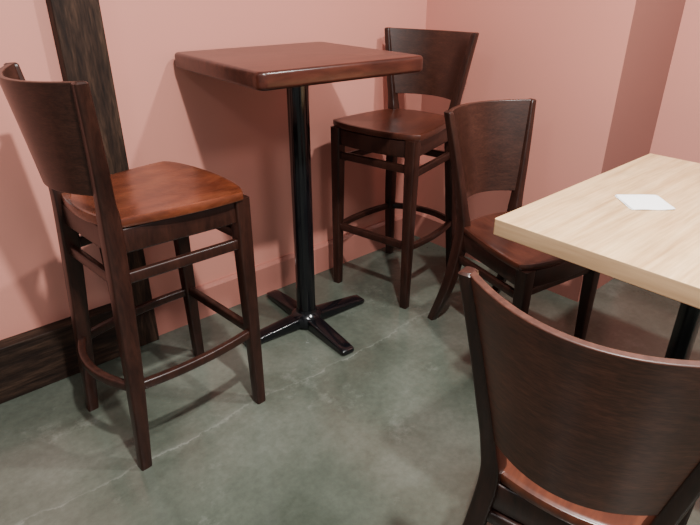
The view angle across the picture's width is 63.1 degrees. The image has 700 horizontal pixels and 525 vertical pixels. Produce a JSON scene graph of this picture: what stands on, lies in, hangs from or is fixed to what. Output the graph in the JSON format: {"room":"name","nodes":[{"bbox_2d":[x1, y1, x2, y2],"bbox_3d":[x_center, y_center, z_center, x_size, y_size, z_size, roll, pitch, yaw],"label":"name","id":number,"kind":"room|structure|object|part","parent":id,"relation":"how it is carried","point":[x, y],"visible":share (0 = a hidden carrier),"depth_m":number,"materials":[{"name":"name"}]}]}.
{"room":"cafe","nodes":[
{"label":"cafe","id":0,"kind":"room"},
{"bbox_2d":[0,0,426,339],"bbox_3d":[-1.615,-0.685,1.150,5.350,2.800,0.160,-22,34,-36],"label":"wall","id":1,"kind":"structure","parent":0,"point":[239,134],"depth_m":2.12,"materials":[{"name":"pink paint"}]},
{"bbox_2d":[0,303,119,403],"bbox_3d":[-2.214,0.778,1.123,3.555,0.205,0.060,-22,34,-36],"label":"baseboard","id":2,"kind":"structure","parent":1,"relation":"attached to","point":[34,359],"depth_m":2.00,"materials":[{"name":"brown wood"}]},
{"bbox_2d":[46,0,158,346],"bbox_3d":[-0.834,-0.931,1.643,0.140,2.800,0.050,-22,34,-36],"label":"trim","id":3,"kind":"structure","parent":1,"relation":"attached to","point":[77,26],"depth_m":1.80,"materials":[{"name":"brown wood"}]},
{"bbox_2d":[154,211,416,334],"bbox_3d":[-0.207,0.001,2.749,1.550,0.145,0.022,-22,34,-36],"label":"baseboard","id":4,"kind":"structure","parent":1,"relation":"attached to","point":[277,273],"depth_m":2.62,"materials":[{"name":"pink paint"}]},
{"bbox_2d":[0,235,699,524],"bbox_3d":[0.562,0.986,1.047,7.500,0.100,6.000,-22,34,-36],"label":"floor","id":5,"kind":"structure","parent":0,"point":[385,431],"depth_m":1.87,"materials":[{"name":"concrete"}]},
{"bbox_2d":[0,62,265,470],"bbox_3d":[-0.605,-0.008,1.691,0.451,1.105,0.514,24,35,39],"label":"bar stool","id":6,"kind":"object","parent":5,"relation":"on","point":[122,213],"visible":1,"depth_m":1.56,"materials":[{"name":"brown wood"}]},
{"bbox_3d":[-0.744,-0.317,1.380,0.432,0.274,0.119,24,35,39],"label":"backrest","id":7,"kind":"part","parent":6,"relation":"part of","materials":[{"name":"brown wood"}]},
{"bbox_3d":[-0.848,-0.011,1.698,0.094,1.105,0.093,24,35,39],"label":"leg","id":8,"kind":"part","parent":6,"relation":"part of","materials":[{"name":"brown wood"}]},
{"bbox_3d":[-0.593,0.100,1.474,0.094,1.105,0.093,24,35,39],"label":"leg","id":9,"kind":"part","parent":6,"relation":"part of","materials":[{"name":"brown wood"}]},
{"bbox_3d":[-0.572,-0.158,1.654,0.402,0.068,0.405,24,35,39],"label":"seat frame","id":10,"kind":"part","parent":6,"relation":"part of","materials":[{"name":"brown wood"}]},
{"bbox_3d":[-0.574,-0.200,1.631,0.438,0.027,0.426,24,35,39],"label":"seat","id":11,"kind":"part","parent":6,"relation":"part of","materials":[{"name":"brown wood"}]},
{"bbox_3d":[-0.587,0.027,2.029,0.048,0.741,0.049,24,35,39],"label":"leg","id":12,"kind":"part","parent":6,"relation":"part of","materials":[{"name":"brown wood"}]},
{"bbox_3d":[-0.319,0.144,1.793,0.048,0.741,0.049,24,35,39],"label":"leg","id":13,"kind":"part","parent":6,"relation":"part of","materials":[{"name":"brown wood"}]},
{"bbox_2d":[175,42,422,354],"bbox_3d":[-0.182,-0.226,2.166,0.630,1.072,0.610,-19,32,-33],"label":"bar table","id":14,"kind":"object","parent":5,"relation":"on","point":[294,67],"visible":0.93,"depth_m":1.98,"materials":[{"name":"brown wood"}]},
{"bbox_2d":[331,27,478,308],"bbox_3d":[0.231,-0.430,2.538,0.451,1.105,0.514,20,33,34],"label":"bar stool","id":15,"kind":"object","parent":5,"relation":"on","point":[393,132],"visible":0.94,"depth_m":2.46,"materials":[{"name":"brown wood"}]},
{"bbox_3d":[-0.051,-0.244,2.572,0.048,0.741,0.049,20,32,34],"label":"leg","id":16,"kind":"part","parent":15,"relation":"part of","materials":[{"name":"brown wood"}]},
{"bbox_3d":[0.204,-0.593,2.419,0.438,0.027,0.426,20,32,34],"label":"seat","id":17,"kind":"part","parent":15,"relation":"part of","materials":[{"name":"brown wood"}]},
{"bbox_3d":[0.194,-0.537,2.753,0.094,1.105,0.093,20,32,34],"label":"leg","id":18,"kind":"part","parent":15,"relation":"part of","materials":[{"name":"brown wood"}]},
{"bbox_3d":[0.202,-0.548,2.438,0.402,0.068,0.405,20,32,34],"label":"seat frame","id":19,"kind":"part","parent":15,"relation":"part of","materials":[{"name":"brown wood"}]},
{"bbox_3d":[0.243,-0.139,2.363,0.048,0.741,0.049,20,32,34],"label":"leg","id":20,"kind":"part","parent":15,"relation":"part of","materials":[{"name":"brown wood"}]},
{"bbox_3d":[0.354,-0.871,2.491,0.432,0.274,0.119,20,32,34],"label":"backrest","id":21,"kind":"part","parent":15,"relation":"part of","materials":[{"name":"brown wood"}]},
{"bbox_3d":[0.474,-0.438,2.554,0.094,1.105,0.093,20,32,34],"label":"leg","id":22,"kind":"part","parent":15,"relation":"part of","materials":[{"name":"brown wood"}]},
{"bbox_2d":[427,98,599,339],"bbox_3d":[0.619,-0.120,2.165,0.447,0.883,0.550,-16,31,-29],"label":"dining chair","id":23,"kind":"object","parent":5,"relation":"on","point":[489,142],"visible":0.79,"depth_m":2.18,"materials":[{"name":"brown wood"}]},
{"bbox_3d":[0.388,-0.138,2.201,0.149,0.883,0.083,14,30,26],"label":"leg","id":24,"kind":"part","parent":23,"relation":"part of","materials":[{"name":"brown wood"}]},
{"bbox_3d":[0.512,-0.435,2.195,0.429,0.346,0.152,-16,31,-29],"label":"backrest","id":25,"kind":"part","parent":23,"relation":"part of","materials":[{"name":"brown wood"}]},
{"bbox_3d":[0.680,-0.221,2.367,0.083,0.883,0.149,-2,27,-4],"label":"leg","id":26,"kind":"part","parent":23,"relation":"part of","materials":[{"name":"brown wood"}]},
{"bbox_3d":[0.652,-0.097,2.118,0.437,0.027,0.426,-16,31,-29],"label":"seat","id":27,"kind":"part","parent":23,"relation":"part of","materials":[{"name":"brown wood"}]},
{"bbox_3d":[0.654,-0.052,2.137,0.402,0.068,0.405,-16,31,-29],"label":"seat frame","id":28,"kind":"part","parent":23,"relation":"part of","materials":[{"name":"brown wood"}]},
{"bbox_3d":[0.587,0.216,1.997,0.048,0.431,0.049,-16,31,-29],"label":"leg","id":29,"kind":"part","parent":23,"relation":"part of","materials":[{"name":"brown wood"}]},
{"bbox_3d":[0.904,0.126,2.178,0.048,0.431,0.049,-16,31,-29],"label":"leg","id":30,"kind":"part","parent":23,"relation":"part of","materials":[{"name":"brown wood"}]},
{"bbox_2d":[458,266,699,524],"bbox_3d":[0.463,0.398,1.127,0.447,0.883,0.551,18,31,31],"label":"dining chair","id":31,"kind":"object","parent":5,"relation":"on","point":[573,430],"visible":1,"depth_m":0.85,"materials":[{"name":"brown wood"}]},
{"bbox_3d":[0.230,0.410,1.101,0.149,0.883,0.083,-12,29,-23],"label":"leg","id":32,"kind":"part","parent":31,"relation":"part of","materials":[{"name":"brown wood"}]},
{"bbox_3d":[0.501,0.417,1.196,0.402,0.068,0.405,18,31,31],"label":"seat frame","id":33,"kind":"part","parent":31,"relation":"part of","materials":[{"name":"brown wood"}]},
{"bbox_3d":[0.499,0.375,1.172,0.437,0.027,0.426,18,31,31],"label":"seat","id":34,"kind":"part","parent":31,"relation":"part of","materials":[{"name":"brown wood"}]},
{"bbox_3d":[0.506,0.502,0.916,0.104,0.883,0.132,18,31,31],"label":"leg","id":35,"kind":"part","parent":31,"relation":"part of","materials":[{"name":"brown wood"}]},
{"bbox_3d":[0.753,0.563,1.302,0.048,0.431,0.049,18,31,31],"label":"leg","id":36,"kind":"part","parent":31,"relation":"part of","materials":[{"name":"brown wood"}]},
{"bbox_2d":[493,153,699,359],"bbox_3d":[0.967,0.212,1.651,0.920,0.748,0.760,-22,34,-36],"label":"dining table","id":37,"kind":"object","parent":5,"relation":"on","point":[584,224],"visible":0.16,"depth_m":1.44,"materials":[{"name":"beige wood"}]},
{"bbox_2d":[615,194,674,209],"bbox_3d":[0.807,-0.167,1.565,0.120,0.004,0.120,0,27,0],"label":"paper napkin","id":38,"kind":"object","parent":37,"relation":"on","point":[632,201],"visible":1,"depth_m":1.56,"materials":[{"name":"white paper"}]},
{"bbox_2d":[417,0,685,220],"bbox_3d":[0.871,-1.324,2.431,0.470,2.800,0.990,-22,34,-36],"label":"wall","id":39,"kind":"structure","parent":0,"point":[596,72],"depth_m":2.37,"materials":[{"name":"pink paint"}]},
{"bbox_2d":[415,212,577,299],"bbox_3d":[0.694,-0.059,2.870,0.022,0.145,0.968,-22,34,-36],"label":"baseboard","id":40,"kind":"structure","parent":39,"relation":"attached to","point":[425,224],"depth_m":3.07,"materials":[{"name":"pink paint"}]},
{"bbox_2d":[573,273,612,301],"bbox_3d":[1.190,0.040,2.672,0.472,0.145,0.022,-22,34,-36],"label":"baseboard","id":41,"kind":"structure","parent":39,"relation":"attached to","point":[603,279],"depth_m":2.56,"materials":[{"name":"pink paint"}]},
{"bbox_2d":[649,0,699,162],"bbox_3d":[2.741,-0.576,0.931,0.150,2.800,4.000,-22,34,-36],"label":"wall","id":42,"kind":"structure","parent":0,"point":[677,130],"depth_m":2.42,"materials":[{"name":"pink paint"}]}
]}

